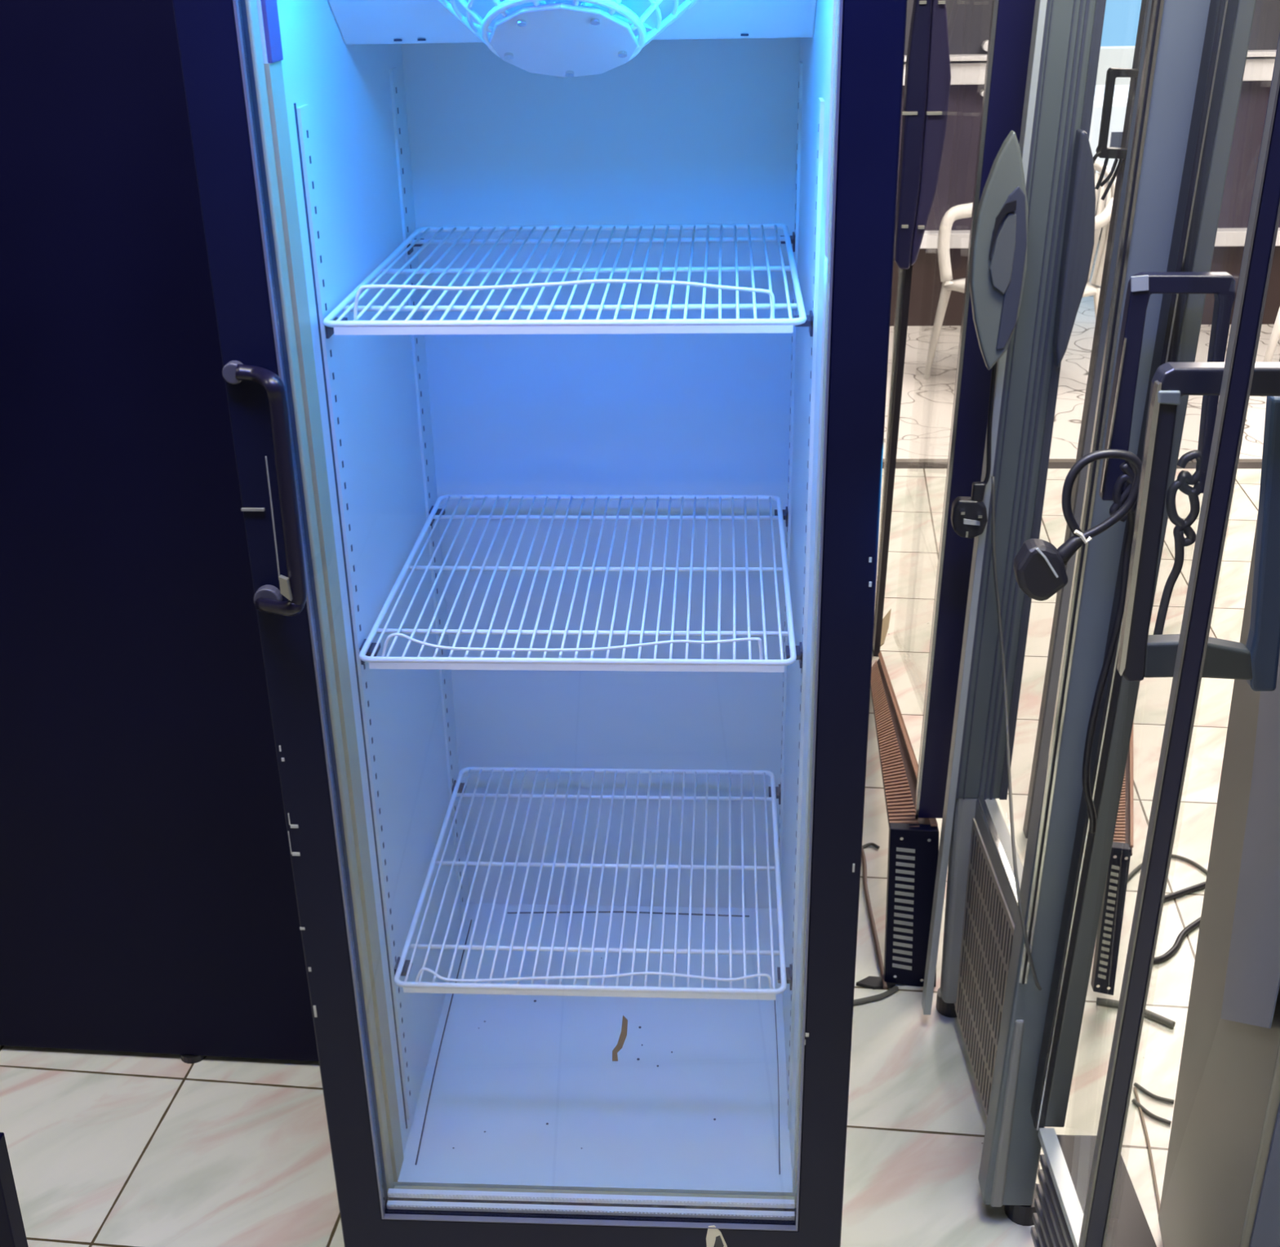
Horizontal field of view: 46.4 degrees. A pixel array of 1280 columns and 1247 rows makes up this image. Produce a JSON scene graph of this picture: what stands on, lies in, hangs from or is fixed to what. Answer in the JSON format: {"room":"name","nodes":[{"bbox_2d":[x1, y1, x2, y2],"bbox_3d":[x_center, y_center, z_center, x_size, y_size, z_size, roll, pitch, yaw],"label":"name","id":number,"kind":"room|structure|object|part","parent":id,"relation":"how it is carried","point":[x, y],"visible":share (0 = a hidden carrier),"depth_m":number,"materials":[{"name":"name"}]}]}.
{"room":"appliance store","nodes":[
{"label":"appliance store","id":0,"kind":"room"},
{"bbox_2d":[0,468,1261,1246],"bbox_3d":[0.455,0.869,2.074,6.800,0.050,6.460,0,25,3],"label":"floor","id":1,"kind":"structure","parent":0,"point":[105,1148],"depth_m":2.33,"materials":[{"name":"tile"}]},
{"bbox_2d":[0,1132,28,1246],"bbox_3d":[-0.809,0.775,1.866,0.085,0.340,0.030,0,25,3],"label":"cabinet edge","id":2,"kind":"object","parent":1,"relation":"on","point":[12,1233],"visible":1,"depth_m":1.83,"materials":[{"name":"paint"}]},
{"bbox_2d":[0,0,319,1063],"bbox_3d":[-0.990,-0.286,2.290,1.278,1.912,0.625,0,25,3],"label":"refrigerator","id":3,"kind":"object","parent":1,"relation":"on","point":[148,903],"visible":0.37,"depth_m":2.06,"materials":[{"name":"paint"}]},
{"bbox_2d":[172,0,906,1246],"bbox_3d":[-0.056,-0.043,1.790,0.600,1.860,0.778,0,25,3],"label":"fridge","id":4,"kind":"object","parent":1,"relation":"on","point":[325,134],"visible":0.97,"depth_m":1.86,"materials":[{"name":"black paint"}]},
{"bbox_3d":[-0.367,-0.227,1.350,0.020,0.020,0.012,0,25,3],"label":"handle mount","id":5,"kind":"part","parent":4,"relation":"part of","materials":[{"name":"grey"}]},
{"bbox_3d":[-0.360,-0.024,1.444,0.026,0.026,0.012,0,25,3],"label":"handle mount","id":6,"kind":"part","parent":4,"relation":"part of","materials":[{"name":"grey"}]},
{"bbox_3d":[-0.341,-0.115,1.376,0.063,0.244,0.054,0,25,3],"label":"door handle","id":7,"kind":"part","parent":4,"relation":"part of","materials":[{"name":"black"}]},
{"bbox_3d":[-0.073,-0.554,1.422,0.142,0.074,0.124,0,25,3],"label":"fan hub plate","id":8,"kind":"part","parent":4,"relation":"part of","materials":[{"name":"plastic"}]},
{"bbox_2d":[323,223,806,335],"bbox_3d":[-0.062,-0.409,1.656,0.470,0.051,0.511,0,25,3],"label":"wire shelf","id":9,"kind":"object","parent":4,"relation":"in","point":[771,325],"visible":1,"depth_m":1.51,"materials":[{"name":"white metal"}]},
{"bbox_3d":[-0.075,-0.308,1.430,0.407,0.043,0.003,0,25,3],"label":"rail","id":10,"kind":"part","parent":9,"relation":"part of","materials":[{"name":"white metal"}]},
{"bbox_3d":[-0.072,-0.590,1.423,0.190,0.118,0.159,0,25,3],"label":"fan blade","id":11,"kind":"part","parent":4,"relation":"part of","materials":[{"name":"plastic"}]},
{"bbox_2d":[359,494,796,672],"bbox_3d":[-0.056,-0.075,1.811,0.470,0.040,0.511,0,25,3],"label":"wire shelf","id":12,"kind":"object","parent":4,"relation":"in","point":[761,665],"visible":1,"depth_m":1.71,"materials":[{"name":"white metal"}]},
{"bbox_3d":[-0.074,0.027,1.586,0.408,0.034,0.003,0,25,3],"label":"rail","id":13,"kind":"part","parent":12,"relation":"part of","materials":[{"name":"white metal"}]},
{"bbox_2d":[394,767,786,999],"bbox_3d":[-0.048,0.320,1.996,0.470,0.033,0.511,0,25,3],"label":"wire shelf","id":14,"kind":"object","parent":4,"relation":"in","point":[416,987],"visible":1,"depth_m":1.92,"materials":[{"name":"white metal"}]},
{"bbox_3d":[-0.058,0.424,1.770,0.429,0.032,0.003,0,25,3],"label":"rail","id":15,"kind":"part","parent":14,"relation":"part of","materials":[{"name":"white metal"}]},
{"bbox_2d":[715,1235,724,1246],"bbox_3d":[0.094,0.742,1.781,0.012,0.032,0.001,0,25,3],"label":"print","id":16,"kind":"object","parent":4,"relation":"attached to","point":[719,1240],"depth_m":1.78,"materials":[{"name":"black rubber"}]},
{"bbox_3d":[-0.074,0.018,1.465,0.493,1.530,0.004,0,25,3],"label":"glass pane","id":17,"kind":"part","parent":4,"relation":"part of","materials":[{"name":"clear glass"}]},
{"bbox_2d":[862,842,879,848],"bbox_3d":[0.433,0.442,2.923,0.073,0.006,0.022,-12,27,-21],"label":"cable","id":18,"kind":"object","parent":1,"relation":"on","point":[874,845],"visible":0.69,"depth_m":2.93,"materials":[{"name":"grey plastic"}]},
{"bbox_2d":[861,846,887,990],"bbox_3d":[0.423,0.477,2.845,0.032,0.008,0.675,-1,25,-1],"label":"cable","id":19,"kind":"object","parent":1,"relation":"on","point":[863,855],"visible":0.69,"depth_m":2.71,"materials":[{"name":"brown plastic"}]},
{"bbox_2d":[856,976,895,989],"bbox_3d":[0.403,0.615,2.553,0.066,0.006,0.028,0,25,3],"label":"scrap","id":20,"kind":"object","parent":1,"relation":"on","point":[870,982],"visible":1,"depth_m":2.55,"materials":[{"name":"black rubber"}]},
{"bbox_2d":[853,986,898,1005],"bbox_3d":[0.391,0.630,2.517,0.105,0.009,0.017,-11,27,-20],"label":"cable","id":21,"kind":"object","parent":1,"relation":"on","point":[858,1002],"visible":0.86,"depth_m":2.51,"materials":[{"name":"grey plastic"}]},
{"bbox_2d":[880,608,891,646],"bbox_3d":[0.631,0.010,3.844,0.019,0.004,0.238,4,25,11],"label":"scrap","id":22,"kind":"object","parent":1,"relation":"on","point":[886,620],"visible":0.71,"depth_m":3.85,"materials":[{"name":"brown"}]},
{"bbox_2d":[870,651,938,986],"bbox_3d":[0.499,0.212,3.051,0.094,0.325,1.263,1,25,4],"label":"ventilation grille","id":23,"kind":"object","parent":1,"relation":"on","point":[913,843],"visible":0.96,"depth_m":2.51,"materials":[{"name":"black metal"}]},
{"bbox_3d":[0.456,0.475,2.493,0.094,0.321,0.020,0,25,3],"label":"panel","id":24,"kind":"part","parent":23,"relation":"part of","materials":[{"name":"black paint"}]},
{"bbox_2d":[872,0,1035,819],"bbox_3d":[0.556,-0.549,2.746,0.119,1.950,1.294,1,25,5],"label":"cooler","id":25,"kind":"object","parent":1,"relation":"on","point":[927,80],"visible":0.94,"depth_m":2.35,"materials":[{"name":"blue paint"}]},
{"bbox_3d":[0.584,-0.433,3.503,0.029,1.100,0.020,0,25,3],"label":"post trim","id":26,"kind":"part","parent":25,"relation":"part of","materials":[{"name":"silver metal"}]},
{"bbox_3d":[0.595,-0.808,3.300,0.064,1.950,0.030,0,25,3],"label":"post","id":27,"kind":"part","parent":25,"relation":"part of","materials":[{"name":"black metal"}]},
{"bbox_3d":[0.567,-1.041,3.105,0.047,0.595,0.050,0,25,3],"label":"door handle","id":28,"kind":"part","parent":25,"relation":"part of","materials":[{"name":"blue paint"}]},
{"bbox_3d":[0.458,-0.423,2.106,0.042,1.635,0.012,0,25,3],"label":"post trim","id":29,"kind":"part","parent":25,"relation":"part of","materials":[{"name":"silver metal"}]},
{"bbox_2d":[921,0,1210,1226],"bbox_3d":[0.500,-0.147,1.885,0.174,1.950,0.488,0,25,3],"label":"fridge","id":30,"kind":"object","parent":1,"relation":"on","point":[1033,237],"visible":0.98,"depth_m":1.88,"materials":[{"name":"silver metal"}]},
{"bbox_3d":[0.507,0.418,2.359,0.046,0.435,0.040,0,25,3],"label":"corner panel","id":31,"kind":"part","parent":30,"relation":"part of","materials":[{"name":"grey metal"}]},
{"bbox_2d":[951,361,997,538],"bbox_3d":[0.451,-0.261,1.995,0.049,0.316,0.030,0,25,3],"label":"plug","id":32,"kind":"object","parent":30,"relation":"hanging from","point":[969,519],"visible":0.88,"depth_m":2.04,"materials":[{"name":"black plastic"}]},
{"bbox_3d":[0.455,-0.139,2.045,0.023,0.010,0.003,0,25,3],"label":"label plate","id":33,"kind":"part","parent":32,"relation":"part of","materials":[{"name":"grey"}]},
{"bbox_3d":[0.468,-0.295,1.983,0.013,0.245,0.006,0,25,3],"label":"cord","id":34,"kind":"part","parent":32,"relation":"part of","materials":[{"name":"black rubber"}]},
{"bbox_3d":[0.478,-0.237,2.043,0.063,1.920,0.030,0,25,3],"label":"post trim","id":35,"kind":"part","parent":30,"relation":"part of","materials":[{"name":"grey metal"}]},
{"bbox_3d":[0.529,0.530,2.189,0.030,0.415,0.440,-1,25,1],"label":"panel","id":36,"kind":"part","parent":30,"relation":"part of","materials":[{"name":"grey metal"}]},
{"bbox_3d":[0.514,0.337,2.100,0.008,0.004,0.439,-1,25,1],"label":"sill","id":37,"kind":"part","parent":30,"relation":"part of","materials":[{"name":"silver metal"}]},
{"bbox_3d":[0.447,-0.461,1.859,0.068,0.293,0.022,0,25,3],"label":"door handle","id":38,"kind":"part","parent":30,"relation":"part of","materials":[{"name":"grey plastic"}]},
{"bbox_3d":[0.491,0.650,2.015,0.018,0.325,0.050,0,25,3],"label":"corner post","id":39,"kind":"part","parent":30,"relation":"part of","materials":[{"name":"grey metal"}]},
{"bbox_2d":[991,476,1041,991],"bbox_3d":[0.494,0.133,1.959,0.041,0.546,0.413,0,25,2],"label":"power cord","id":40,"kind":"object","parent":30,"relation":"hanging from","point":[993,482],"visible":1,"depth_m":2.05,"materials":[{"name":"grey plastic"}]},
{"bbox_3d":[0.522,-0.429,1.968,0.106,1.510,0.050,0,25,3],"label":"post","id":41,"kind":"part","parent":30,"relation":"part of","materials":[{"name":"grey metal"}]},
{"bbox_3d":[0.487,-0.237,1.581,0.036,1.530,0.008,0,25,3],"label":"post trim","id":42,"kind":"part","parent":30,"relation":"part of","materials":[{"name":"silver metal"}]},
{"bbox_3d":[0.493,-0.239,1.585,0.034,1.530,0.020,0,25,3],"label":"post trim","id":43,"kind":"part","parent":30,"relation":"part of","materials":[{"name":"silver metal"}]},
{"bbox_2d":[882,462,1262,468],"bbox_3d":[0.627,-0.506,5.047,6.800,0.048,0.100,0,25,3],"label":"trim","id":44,"kind":"structure","parent":1,"relation":"attached to","point":[898,464],"depth_m":5.02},
{"bbox_2d":[1022,0,1148,838],"bbox_3d":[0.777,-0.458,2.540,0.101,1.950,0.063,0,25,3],"label":"fridge","id":45,"kind":"object","parent":1,"relation":"on","point":[1102,150],"visible":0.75,"depth_m":2.47,"materials":[{"name":"metal"}]},
{"bbox_3d":[0.758,-0.805,2.358,0.058,0.137,0.020,0,25,3],"label":"loop handle","id":46,"kind":"part","parent":45,"relation":"part of","materials":[{"name":"black metal"}]},
{"bbox_2d":[1090,720,1133,995],"bbox_3d":[0.941,0.265,2.913,0.041,0.312,1.150,7,26,17],"label":"ventilation grille","id":47,"kind":"object","parent":1,"relation":"on","point":[1110,923],"visible":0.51,"depth_m":2.44,"materials":[{"name":"black metal"}]},
{"bbox_3d":[0.766,0.482,2.428,0.037,0.291,0.020,0,25,3],"label":"panel","id":48,"kind":"part","parent":47,"relation":"part of","materials":[{"name":"black paint"}]},
{"bbox_2d":[1096,997,1175,1029],"bbox_3d":[0.820,0.642,2.471,0.128,0.012,0.023,13,28,28],"label":"cable","id":49,"kind":"object","parent":1,"relation":"on","point":[1101,1002],"visible":0.63,"depth_m":2.46,"materials":[{"name":"grey plastic"}]},
{"bbox_2d":[1133,1087,1159,1214],"bbox_3d":[0.744,0.785,2.174,0.008,0.004,0.311,3,25,9],"label":"cable","id":50,"kind":"object","parent":1,"relation":"on","point":[1135,1088],"visible":0.7,"depth_m":2.19,"materials":[{"name":"brown plastic"}]},
{"bbox_2d":[1132,1098,1171,1124],"bbox_3d":[0.774,0.742,2.264,0.013,0.006,0.066,-20,31,-35],"label":"cable","id":51,"kind":"object","parent":1,"relation":"on","point":[1144,1110],"visible":1,"depth_m":2.26,"materials":[{"name":"grey plastic"}]},
{"bbox_2d":[1133,1082,1173,1104],"bbox_3d":[0.791,0.725,2.300,0.064,0.006,0.014,19,31,36],"label":"cable","id":52,"kind":"object","parent":1,"relation":"on","point":[1137,1086],"visible":1,"depth_m":2.29,"materials":[{"name":"grey plastic"}]},
{"bbox_2d":[1030,0,1279,1246],"bbox_3d":[0.524,0.080,1.397,0.191,1.950,0.587,0,25,3],"label":"fridge","id":53,"kind":"object","parent":1,"relation":"on","point":[1086,1194],"visible":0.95,"depth_m":1.42,"materials":[{"name":"grey metal"}]},
{"bbox_3d":[0.530,0.781,1.703,0.020,0.013,0.552,-1,25,1],"label":"trim","id":54,"kind":"part","parent":53,"relation":"part of","materials":[{"name":"silver metal"}]},
{"bbox_2d":[1013,448,1142,600],"bbox_3d":[0.408,-0.091,1.388,0.109,0.147,0.032,0,25,3],"label":"plug","id":55,"kind":"object","parent":53,"relation":"hanging from","point":[1039,566],"visible":0.98,"depth_m":1.39,"materials":[{"name":"black plastic"}]},
{"bbox_2d":[1082,481,1135,834],"bbox_3d":[0.506,0.043,1.604,0.038,0.447,0.019,-20,31,-35],"label":"power cord","id":56,"kind":"object","parent":53,"relation":"attached to","point":[1131,517],"visible":0.77,"depth_m":1.60,"materials":[{"name":"black rubber"}]},
{"bbox_2d":[1109,460,1137,522],"bbox_3d":[0.486,-0.135,1.488,0.030,0.072,0.009,0,25,3],"label":"bundle","id":57,"kind":"object","parent":53,"relation":"hanging from","point":[1119,497],"visible":0.52,"depth_m":1.49,"materials":[{"name":"black rubber"}]},
{"bbox_3d":[0.532,-0.126,1.583,0.059,1.735,0.006,0,25,3],"label":"post trim","id":58,"kind":"part","parent":53,"relation":"part of","materials":[{"name":"silver metal"}]},
{"bbox_3d":[0.525,-0.233,1.488,0.106,0.230,0.018,0,25,3],"label":"handle","id":59,"kind":"part","parent":53,"relation":"part of","materials":[{"name":"black"}]},
{"bbox_2d":[1153,449,1202,635],"bbox_3d":[0.559,-0.068,1.559,0.037,0.238,0.010,0,25,3],"label":"power cord","id":60,"kind":"object","parent":53,"relation":"hanging from","point":[1184,478],"visible":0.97,"depth_m":1.54,"materials":[{"name":"black rubber"}]},
{"bbox_3d":[0.477,0.198,1.346,0.017,1.420,0.012,0,25,3],"label":"post trim","id":61,"kind":"part","parent":53,"relation":"part of","materials":[{"name":"metal"}]},
{"bbox_3d":[0.495,0.029,1.328,0.099,0.038,0.020,0,25,3],"label":"handle arm","id":62,"kind":"part","parent":53,"relation":"part of","materials":[{"name":"grey"}]},
{"bbox_3d":[0.490,-0.081,1.276,0.131,0.286,0.022,0,25,3],"label":"loop handle","id":63,"kind":"part","parent":53,"relation":"part of","materials":[{"name":"black metal"}]},
{"bbox_2d":[1127,854,1207,881],"bbox_3d":[0.987,0.471,2.836,0.208,0.007,0.107,-3,25,-3],"label":"cable","id":64,"kind":"object","parent":1,"relation":"on","point":[1138,868],"visible":0.48,"depth_m":2.85,"materials":[{"name":"grey plastic"}]},
{"bbox_2d":[1153,917,1200,964],"bbox_3d":[0.945,0.564,2.634,0.194,0.011,0.041,-17,29,-31],"label":"cable","id":65,"kind":"object","parent":1,"relation":"on","point":[1195,924],"visible":0.69,"depth_m":2.63,"materials":[{"name":"black rubber"}]},
{"bbox_2d":[1164,881,1205,902],"bbox_3d":[1.004,0.500,2.770,0.204,0.011,0.014,-12,27,-21],"label":"cable","id":66,"kind":"object","parent":1,"relation":"on","point":[1201,886],"visible":0.52,"depth_m":2.77,"materials":[{"name":"black rubber"}]},
{"bbox_2d":[1158,359,1279,1246],"bbox_3d":[0.883,0.357,1.627,0.522,1.240,0.371,0,25,3],"label":"cabinet","id":67,"kind":"object","parent":1,"relation":"on","point":[1221,1187],"visible":0.98,"depth_m":1.66,"materials":[{"name":"grey metal"}]},
{"bbox_3d":[0.637,0.147,1.495,0.018,0.727,0.286,3,25,10],"label":"film panel","id":68,"kind":"part","parent":67,"relation":"part of","materials":[{"name":"grey plastic"}]},
{"bbox_3d":[0.858,0.422,1.477,0.415,1.150,0.004,0,25,3],"label":"panel","id":69,"kind":"part","parent":67,"relation":"part of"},
{"bbox_2d":[882,240,1279,462],"bbox_3d":[0.785,-1.792,7.775,6.800,0.050,5.940,0,25,3],"label":"floor","id":70,"kind":"structure","parent":0,"point":[926,406],"depth_m":5.67,"materials":[{"name":"beige tile"}]},
{"bbox_2d":[923,159,1116,379],"bbox_3d":[1.473,-1.322,5.688,0.531,0.839,0.536,-14,28,-26],"label":"plastic chair","id":71,"kind":"object","parent":70,"relation":"on","point":[1103,216],"visible":0.27,"depth_m":5.70,"materials":[{"name":"white plastic"}]},
{"bbox_3d":[1.172,-1.152,5.862,0.092,0.395,0.042,6,26,14],"label":"leg","id":72,"kind":"part","parent":71,"relation":"part of","materials":[{"name":"white plastic"}]},
{"bbox_3d":[1.344,-1.526,5.807,0.456,0.338,0.075,-14,28,-26],"label":"armrest","id":73,"kind":"part","parent":71,"relation":"part of","materials":[{"name":"white plastic"}]},
{"bbox_3d":[1.460,-1.282,5.699,0.423,0.046,0.440,-14,28,-26],"label":"seat","id":74,"kind":"part","parent":71,"relation":"part of","materials":[{"name":"white plastic"}]},
{"bbox_3d":[1.752,-1.082,5.687,0.092,0.395,0.042,6,26,14],"label":"leg","id":75,"kind":"part","parent":71,"relation":"part of","materials":[{"name":"white plastic"}]},
{"bbox_3d":[1.657,-1.550,5.697,0.100,0.440,0.466,-14,28,-26],"label":"backrest","id":76,"kind":"part","parent":71,"relation":"part of","materials":[{"name":"white plastic"}]},
{"bbox_3d":[1.568,-1.359,5.439,0.456,0.338,0.075,-14,28,-26],"label":"armrest","id":77,"kind":"part","parent":71,"relation":"part of","materials":[{"name":"white plastic"}]},
{"bbox_2d":[1088,84,1129,239],"bbox_3d":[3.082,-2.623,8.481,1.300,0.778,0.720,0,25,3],"label":"monitor","id":78,"kind":"object","parent":70,"relation":"on","point":[1118,107],"visible":0.03,"depth_m":8.11,"materials":[{"name":"white metal"}]},
{"bbox_2d":[1263,306,1279,362],"bbox_3d":[2.758,-1.293,5.572,0.531,0.839,0.536,-14,28,-26],"label":"plastic chair","id":79,"kind":"object","parent":70,"relation":"on","point":[1275,335],"visible":0.61,"depth_m":5.75,"materials":[{"name":"white plastic"}]},
{"bbox_2d":[889,0,1279,326],"bbox_3d":[0.704,-2.636,6.215,7.000,2.800,0.100,0,25,3],"label":"wall","id":80,"kind":"structure","parent":0,"point":[957,175],"depth_m":6.42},
{"bbox_2d":[979,88,983,96],"bbox_3d":[1.449,-2.238,6.296,0.026,0.026,0.050,0,25,3],"label":"wall fitting","id":81,"kind":"object","parent":80,"relation":"attached to","point":[981,92],"visible":0.5,"depth_m":6.28,"materials":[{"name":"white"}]},
{"bbox_2d":[981,40,988,51],"bbox_3d":[1.447,-2.407,6.218,0.044,0.044,0.050,0,25,3],"label":"wall fitting","id":82,"kind":"object","parent":80,"relation":"attached to","point":[984,45],"visible":0.5,"depth_m":6.20,"materials":[{"name":"white"}]},
{"bbox_2d":[902,49,1276,85],"bbox_3d":[0.706,-2.319,6.274,7.000,0.115,0.100,0,25,3],"label":"trim","id":83,"kind":"structure","parent":80,"relation":"attached to","point":[1255,68],"depth_m":6.18,"materials":[{"name":"white"}]},
{"bbox_2d":[920,227,1279,248],"bbox_3d":[0.718,-1.688,6.579,7.000,0.065,0.080,0,25,3],"label":"trim","id":84,"kind":"structure","parent":80,"relation":"attached to","point":[1225,237],"depth_m":6.49,"materials":[{"name":"white"}]},
{"label":"outside","id":85,"kind":"structure","parent":0,"visible":0},
{"bbox_2d":[1095,45,1135,84],"bbox_3d":[3.087,-3.139,9.411,4.000,0.930,0.200,0,25,3],"label":"wall","id":86,"kind":"structure","parent":85,"point":[1117,56],"depth_m":9.17,"materials":[{"name":"white paint"}]}
]}

